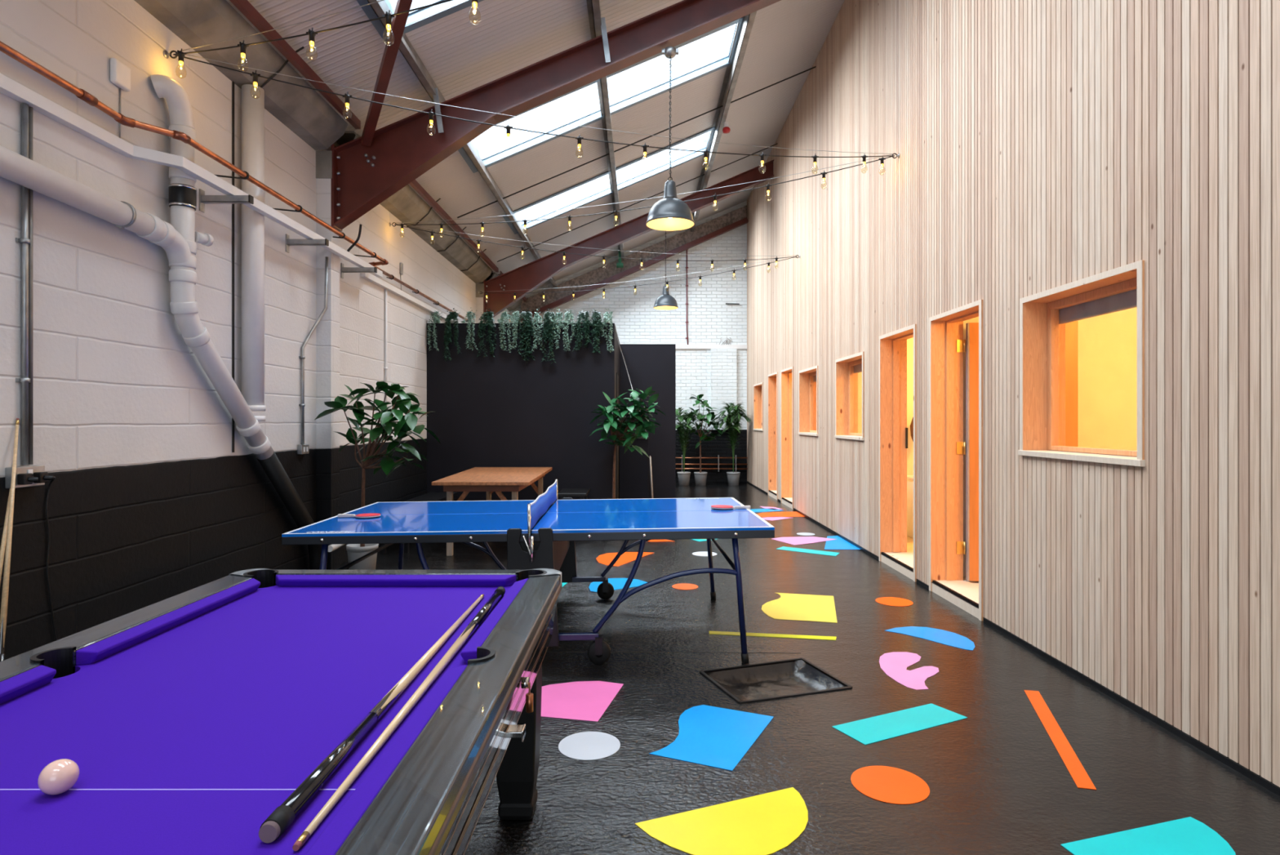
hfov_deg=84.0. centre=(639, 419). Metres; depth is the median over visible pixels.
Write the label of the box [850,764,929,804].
decal
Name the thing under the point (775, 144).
rod
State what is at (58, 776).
cue ball
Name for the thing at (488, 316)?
trailing plant
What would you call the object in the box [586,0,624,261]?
roof purlin
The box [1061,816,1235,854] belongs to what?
decal
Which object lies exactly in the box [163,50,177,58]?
hook
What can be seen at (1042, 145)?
wall
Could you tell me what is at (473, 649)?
cushion
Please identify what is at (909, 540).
floor
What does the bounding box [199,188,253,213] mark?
cantilever arm
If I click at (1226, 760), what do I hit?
baseboard
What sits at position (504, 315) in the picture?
trailing plant
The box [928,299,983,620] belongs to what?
door
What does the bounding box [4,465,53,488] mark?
wall socket
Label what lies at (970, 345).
door
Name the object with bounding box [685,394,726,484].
potted tree
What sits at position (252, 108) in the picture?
pipe
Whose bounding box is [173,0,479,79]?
string
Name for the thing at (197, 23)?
gutter
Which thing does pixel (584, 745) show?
decal
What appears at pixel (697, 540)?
decal
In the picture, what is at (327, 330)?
column
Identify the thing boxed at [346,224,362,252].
conduit
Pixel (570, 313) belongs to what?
trailing plant
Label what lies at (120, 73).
wall sensor
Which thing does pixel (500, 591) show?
pool cue
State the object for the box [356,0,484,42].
window
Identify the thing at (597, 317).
trailing plant
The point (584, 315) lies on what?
trailing plant
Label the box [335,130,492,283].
gutter
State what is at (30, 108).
conduit
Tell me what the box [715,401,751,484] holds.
potted palm
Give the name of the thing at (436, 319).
trailing plant
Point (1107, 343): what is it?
wall
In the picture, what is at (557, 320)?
trailing plant
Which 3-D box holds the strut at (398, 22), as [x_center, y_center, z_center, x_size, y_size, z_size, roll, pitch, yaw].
[-1.403,-2.932,4.485,0.075,1.034,4.154,0,0,-30]
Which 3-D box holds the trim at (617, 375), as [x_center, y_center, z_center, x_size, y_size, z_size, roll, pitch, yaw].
[-0.336,0.355,10.625,0.011,2.050,0.850,0,0,0]
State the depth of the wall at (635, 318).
15.63 m
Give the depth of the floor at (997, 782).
3.15 m
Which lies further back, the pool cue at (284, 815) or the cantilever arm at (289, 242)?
the cantilever arm at (289, 242)
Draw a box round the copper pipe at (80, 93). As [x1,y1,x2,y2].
[0,40,467,320]
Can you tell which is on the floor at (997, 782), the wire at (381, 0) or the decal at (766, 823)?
the decal at (766, 823)
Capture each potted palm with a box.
[675,407,706,484]
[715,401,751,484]
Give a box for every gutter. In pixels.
[133,0,347,150]
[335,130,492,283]
[485,271,522,311]
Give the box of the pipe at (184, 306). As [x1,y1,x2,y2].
[150,74,321,569]
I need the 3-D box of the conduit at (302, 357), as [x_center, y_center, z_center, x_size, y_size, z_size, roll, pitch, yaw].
[-2.810,-0.605,6.092,0.083,1.631,0.313,0,0,20]
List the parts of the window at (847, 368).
sill, frame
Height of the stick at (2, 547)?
1.174 m
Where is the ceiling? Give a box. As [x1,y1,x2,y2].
[226,0,844,290]
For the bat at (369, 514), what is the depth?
4.58 m
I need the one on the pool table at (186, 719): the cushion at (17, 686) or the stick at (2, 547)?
the cushion at (17, 686)
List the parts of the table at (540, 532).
leg, leg, frame, leg, leg, net post, plate, plate, rail, rail, leg, leg, frame, leg, leg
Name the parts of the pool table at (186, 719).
leg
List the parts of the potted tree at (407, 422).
pot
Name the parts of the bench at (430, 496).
leg, leg, seat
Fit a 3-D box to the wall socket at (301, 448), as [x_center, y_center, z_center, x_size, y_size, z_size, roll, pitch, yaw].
[-2.828,0.250,5.975,0.044,0.080,0.130,0,0,0]
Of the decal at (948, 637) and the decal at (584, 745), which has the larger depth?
the decal at (948, 637)
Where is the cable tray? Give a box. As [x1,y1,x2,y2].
[0,73,461,323]
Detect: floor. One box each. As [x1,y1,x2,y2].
[339,482,1279,854]
[906,535,978,586]
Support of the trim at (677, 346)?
attached to the wall at (635, 318)
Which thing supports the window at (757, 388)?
attached to the studs
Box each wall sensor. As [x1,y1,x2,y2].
[110,57,130,137]
[399,262,403,290]
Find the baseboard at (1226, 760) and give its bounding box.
[746,480,1279,795]
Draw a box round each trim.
[315,151,332,178]
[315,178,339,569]
[475,283,484,297]
[475,297,484,323]
[520,204,746,314]
[675,344,746,348]
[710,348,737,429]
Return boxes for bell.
[722,121,730,133]
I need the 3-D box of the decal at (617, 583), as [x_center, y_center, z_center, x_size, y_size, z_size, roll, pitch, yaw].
[-0.231,1.379,5.970,0.556,0.002,0.386,0,0,-33]
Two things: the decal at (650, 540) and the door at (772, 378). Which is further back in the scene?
the door at (772, 378)
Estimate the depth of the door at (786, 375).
11.77 m
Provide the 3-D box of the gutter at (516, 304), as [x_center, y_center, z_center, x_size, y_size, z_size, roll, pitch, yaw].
[-2.652,-2.536,14.025,0.396,0.378,2.950,0,0,0]
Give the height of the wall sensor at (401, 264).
0.340 m
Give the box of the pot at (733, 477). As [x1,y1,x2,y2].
[726,471,740,484]
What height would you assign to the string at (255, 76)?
0.462 m
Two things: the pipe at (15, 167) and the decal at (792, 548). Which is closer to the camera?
the pipe at (15, 167)
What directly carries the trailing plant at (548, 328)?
hanging from the wall box
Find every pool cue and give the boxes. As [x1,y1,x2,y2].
[258,593,484,842]
[292,586,505,850]
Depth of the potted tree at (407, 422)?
6.10 m
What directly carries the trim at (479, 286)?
attached to the wall at (150, 500)
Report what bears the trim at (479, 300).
attached to the wall at (150, 500)
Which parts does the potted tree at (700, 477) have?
pot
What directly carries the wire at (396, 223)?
hanging from the hook
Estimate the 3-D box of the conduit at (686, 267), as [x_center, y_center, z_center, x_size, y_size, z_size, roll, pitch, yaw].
[1.032,-2.780,15.614,0.063,2.281,0.033,0,0,0]
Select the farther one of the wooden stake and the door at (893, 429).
the wooden stake
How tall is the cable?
0.966 m
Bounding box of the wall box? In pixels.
[426,323,619,502]
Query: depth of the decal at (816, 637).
4.53 m
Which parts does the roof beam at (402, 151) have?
plate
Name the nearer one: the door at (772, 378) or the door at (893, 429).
the door at (893, 429)
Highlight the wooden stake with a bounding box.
[649,455,653,497]
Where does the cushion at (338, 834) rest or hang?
on the pool table at (186, 719)
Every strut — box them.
[361,0,413,146]
[433,88,444,133]
[600,17,610,62]
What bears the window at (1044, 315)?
attached to the studs
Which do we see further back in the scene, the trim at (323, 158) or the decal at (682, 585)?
the trim at (323, 158)
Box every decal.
[541,680,623,721]
[558,731,620,759]
[588,577,647,591]
[595,551,653,566]
[635,786,808,854]
[647,539,674,541]
[648,704,773,770]
[671,582,697,589]
[691,538,716,541]
[692,551,717,555]
[709,630,836,639]
[750,507,781,511]
[755,511,804,516]
[760,506,782,509]
[761,592,837,622]
[762,516,790,519]
[771,536,835,545]
[777,546,839,555]
[796,532,814,535]
[824,535,860,549]
[831,702,967,744]
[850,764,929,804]
[875,596,913,605]
[879,651,938,689]
[885,626,974,649]
[1024,689,1096,789]
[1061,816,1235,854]
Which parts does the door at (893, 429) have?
strike plate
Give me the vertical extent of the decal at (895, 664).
0.002 m
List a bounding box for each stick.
[0,417,19,661]
[0,488,10,583]
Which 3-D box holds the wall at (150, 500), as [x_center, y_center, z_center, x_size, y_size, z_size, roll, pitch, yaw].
[-2.950,-0.720,5.315,0.200,4.300,21.030,0,0,0]
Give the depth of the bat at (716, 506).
4.81 m
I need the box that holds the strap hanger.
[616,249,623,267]
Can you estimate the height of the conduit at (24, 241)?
1.660 m
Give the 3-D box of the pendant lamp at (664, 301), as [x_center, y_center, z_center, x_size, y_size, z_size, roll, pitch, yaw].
[0.450,-2.697,12.440,0.432,1.495,0.432,0,0,15]
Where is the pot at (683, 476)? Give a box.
[677,471,690,484]
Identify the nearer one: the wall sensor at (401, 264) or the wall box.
the wall sensor at (401, 264)
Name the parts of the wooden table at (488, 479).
leg, leg, leg, leg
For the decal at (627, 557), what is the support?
on the floor at (997, 782)
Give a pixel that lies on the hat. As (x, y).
(912, 421)
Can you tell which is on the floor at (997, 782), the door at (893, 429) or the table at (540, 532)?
the table at (540, 532)
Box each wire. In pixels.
[176,0,384,52]
[186,54,893,154]
[395,222,775,256]
[400,154,892,222]
[495,255,795,291]
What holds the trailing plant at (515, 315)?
hanging from the wall box
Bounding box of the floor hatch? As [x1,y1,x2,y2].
[699,657,852,702]
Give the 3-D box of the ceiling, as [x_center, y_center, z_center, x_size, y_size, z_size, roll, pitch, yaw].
[-0.150,-3.797,5.340,5.800,2.522,21.080,0,0,0]
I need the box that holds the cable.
[614,324,632,389]
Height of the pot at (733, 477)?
0.270 m
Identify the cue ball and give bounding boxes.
[37,758,79,794]
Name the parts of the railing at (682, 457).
clip rail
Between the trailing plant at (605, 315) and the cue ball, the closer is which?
the cue ball
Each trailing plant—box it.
[426,310,442,350]
[442,307,461,360]
[461,307,478,351]
[476,308,497,356]
[497,308,511,351]
[507,310,520,348]
[517,310,536,362]
[529,308,542,351]
[541,307,556,363]
[548,307,564,348]
[561,310,576,351]
[572,308,591,351]
[587,309,604,352]
[600,307,613,352]
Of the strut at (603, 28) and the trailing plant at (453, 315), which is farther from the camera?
the trailing plant at (453, 315)
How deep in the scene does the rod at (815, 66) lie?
9.49 m
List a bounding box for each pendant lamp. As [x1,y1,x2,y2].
[645,46,694,231]
[653,231,678,309]
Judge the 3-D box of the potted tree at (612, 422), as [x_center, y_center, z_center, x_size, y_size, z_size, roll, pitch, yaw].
[-0.157,0.477,9.173,1.004,1.806,0.760,0,0,0]
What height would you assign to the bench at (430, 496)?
0.440 m
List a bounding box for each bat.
[337,512,380,518]
[711,504,751,509]
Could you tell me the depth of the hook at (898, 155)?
6.45 m
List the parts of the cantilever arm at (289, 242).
plate, arm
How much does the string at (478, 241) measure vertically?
0.443 m
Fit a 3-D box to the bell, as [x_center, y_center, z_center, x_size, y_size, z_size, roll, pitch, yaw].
[1.190,-4.020,9.800,0.110,0.140,0.110,0,0,0]
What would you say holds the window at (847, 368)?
attached to the studs
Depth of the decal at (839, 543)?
7.80 m
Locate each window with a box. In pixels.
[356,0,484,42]
[457,16,744,173]
[502,126,715,234]
[753,382,763,431]
[798,365,817,435]
[834,351,864,439]
[1017,259,1145,466]
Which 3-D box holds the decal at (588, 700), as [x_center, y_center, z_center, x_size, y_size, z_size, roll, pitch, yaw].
[-0.403,1.379,3.541,0.543,0.002,0.496,0,0,13]
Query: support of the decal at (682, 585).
on the floor at (997, 782)
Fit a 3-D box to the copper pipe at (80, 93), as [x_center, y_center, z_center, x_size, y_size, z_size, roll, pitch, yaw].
[-2.726,-1.621,6.500,0.251,0.096,11.000,0,0,0]
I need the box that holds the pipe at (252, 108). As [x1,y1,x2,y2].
[231,81,265,452]
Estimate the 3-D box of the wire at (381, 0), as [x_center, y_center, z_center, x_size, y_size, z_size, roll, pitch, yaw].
[-0.245,-2.277,3.180,5.564,0.270,0.004,0,0,23]
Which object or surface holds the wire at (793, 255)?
hanging from the hook
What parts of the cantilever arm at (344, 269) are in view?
plate, arm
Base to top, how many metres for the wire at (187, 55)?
0.248 m
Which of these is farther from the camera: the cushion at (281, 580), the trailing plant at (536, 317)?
the trailing plant at (536, 317)
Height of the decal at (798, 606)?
0.002 m
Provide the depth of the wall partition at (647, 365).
12.14 m
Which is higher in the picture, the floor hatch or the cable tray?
the cable tray
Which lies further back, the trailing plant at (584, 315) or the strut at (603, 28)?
the trailing plant at (584, 315)
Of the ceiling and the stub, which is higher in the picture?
the ceiling
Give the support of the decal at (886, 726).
on the floor at (997, 782)
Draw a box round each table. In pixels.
[0,568,562,854]
[281,479,774,664]
[431,466,552,555]
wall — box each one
[0,0,510,659]
[510,200,746,482]
[746,0,1279,786]
[857,306,1137,577]
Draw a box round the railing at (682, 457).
[675,454,747,471]
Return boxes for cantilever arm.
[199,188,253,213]
[285,234,328,253]
[341,262,377,278]
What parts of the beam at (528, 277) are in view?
plate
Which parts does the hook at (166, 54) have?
plate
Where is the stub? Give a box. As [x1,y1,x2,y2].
[328,543,345,551]
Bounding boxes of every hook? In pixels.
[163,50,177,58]
[892,153,899,158]
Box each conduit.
[15,103,30,465]
[28,106,33,464]
[298,256,328,444]
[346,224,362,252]
[383,288,387,402]
[685,248,688,344]
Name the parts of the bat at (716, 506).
blade, handle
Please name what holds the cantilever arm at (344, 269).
attached to the wall at (150, 500)
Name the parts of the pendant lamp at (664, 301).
chain, lamp shade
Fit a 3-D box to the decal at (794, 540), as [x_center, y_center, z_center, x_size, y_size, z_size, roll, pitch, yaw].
[1.875,1.378,8.181,0.679,0.002,0.469,0,0,-30]
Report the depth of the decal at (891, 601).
5.39 m
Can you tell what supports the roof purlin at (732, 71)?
attached to the wall
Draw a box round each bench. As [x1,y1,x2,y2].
[379,492,457,553]
[557,488,590,499]
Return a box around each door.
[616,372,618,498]
[768,371,777,500]
[780,366,793,509]
[879,324,916,581]
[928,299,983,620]
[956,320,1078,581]
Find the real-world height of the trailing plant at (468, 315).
0.593 m
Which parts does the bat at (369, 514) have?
handle, blade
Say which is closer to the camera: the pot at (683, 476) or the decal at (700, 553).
the decal at (700, 553)
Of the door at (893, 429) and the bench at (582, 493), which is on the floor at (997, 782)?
the bench at (582, 493)
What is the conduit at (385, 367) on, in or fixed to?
attached to the wall at (150, 500)
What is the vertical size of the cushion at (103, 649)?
0.037 m
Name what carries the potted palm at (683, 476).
on the floor at (997, 782)
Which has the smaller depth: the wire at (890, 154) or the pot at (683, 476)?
the wire at (890, 154)
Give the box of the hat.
[910,417,913,441]
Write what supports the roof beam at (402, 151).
attached to the wall at (150, 500)
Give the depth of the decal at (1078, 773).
3.04 m
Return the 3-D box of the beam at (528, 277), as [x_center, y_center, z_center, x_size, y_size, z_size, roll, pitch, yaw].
[-0.194,-3.108,12.440,5.053,2.816,0.180,0,0,0]
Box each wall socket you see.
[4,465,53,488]
[297,444,309,453]
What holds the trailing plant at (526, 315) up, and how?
hanging from the wall box
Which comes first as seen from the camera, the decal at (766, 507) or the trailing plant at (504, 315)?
the trailing plant at (504, 315)
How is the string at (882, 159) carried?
hanging from the wire at (890, 154)
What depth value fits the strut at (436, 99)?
6.25 m
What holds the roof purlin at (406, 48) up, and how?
attached to the wall
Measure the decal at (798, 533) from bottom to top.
0.002 m
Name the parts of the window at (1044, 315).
sill, frame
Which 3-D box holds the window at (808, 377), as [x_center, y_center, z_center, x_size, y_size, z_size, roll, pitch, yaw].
[2.464,-0.246,9.925,0.272,0.933,1.102,0,0,0]
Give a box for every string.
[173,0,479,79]
[183,57,894,173]
[394,224,797,267]
[398,156,891,233]
[480,257,794,297]
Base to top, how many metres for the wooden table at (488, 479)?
0.760 m
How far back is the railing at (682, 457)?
15.56 m
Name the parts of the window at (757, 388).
frame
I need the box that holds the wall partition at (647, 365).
[619,343,675,497]
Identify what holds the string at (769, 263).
hanging from the hook
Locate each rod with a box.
[457,66,816,217]
[497,143,777,262]
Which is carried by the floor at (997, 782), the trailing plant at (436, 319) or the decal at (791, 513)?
the decal at (791, 513)
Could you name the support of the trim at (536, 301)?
attached to the wall at (635, 318)
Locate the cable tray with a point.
(9, 87)
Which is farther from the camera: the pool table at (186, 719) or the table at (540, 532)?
the table at (540, 532)
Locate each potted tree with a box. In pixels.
[315,381,440,569]
[589,386,666,498]
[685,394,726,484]
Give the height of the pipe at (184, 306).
3.401 m
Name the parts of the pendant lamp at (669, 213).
lamp shade, chain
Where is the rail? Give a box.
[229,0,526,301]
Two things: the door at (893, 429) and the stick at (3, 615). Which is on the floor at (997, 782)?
the stick at (3, 615)
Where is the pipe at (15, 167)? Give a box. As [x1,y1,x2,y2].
[0,145,191,263]
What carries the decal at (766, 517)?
on the floor at (997, 782)
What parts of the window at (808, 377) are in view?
sill, frame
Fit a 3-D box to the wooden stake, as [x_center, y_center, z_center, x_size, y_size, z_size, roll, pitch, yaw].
[0.183,0.982,11.182,0.031,0.809,0.395,0,0,-5]
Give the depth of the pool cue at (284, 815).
1.22 m
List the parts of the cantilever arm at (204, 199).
plate, arm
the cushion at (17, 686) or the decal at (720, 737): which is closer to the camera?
the cushion at (17, 686)
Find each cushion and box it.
[0,665,56,704]
[75,577,260,665]
[275,574,515,586]
[305,665,466,854]
[460,577,528,663]

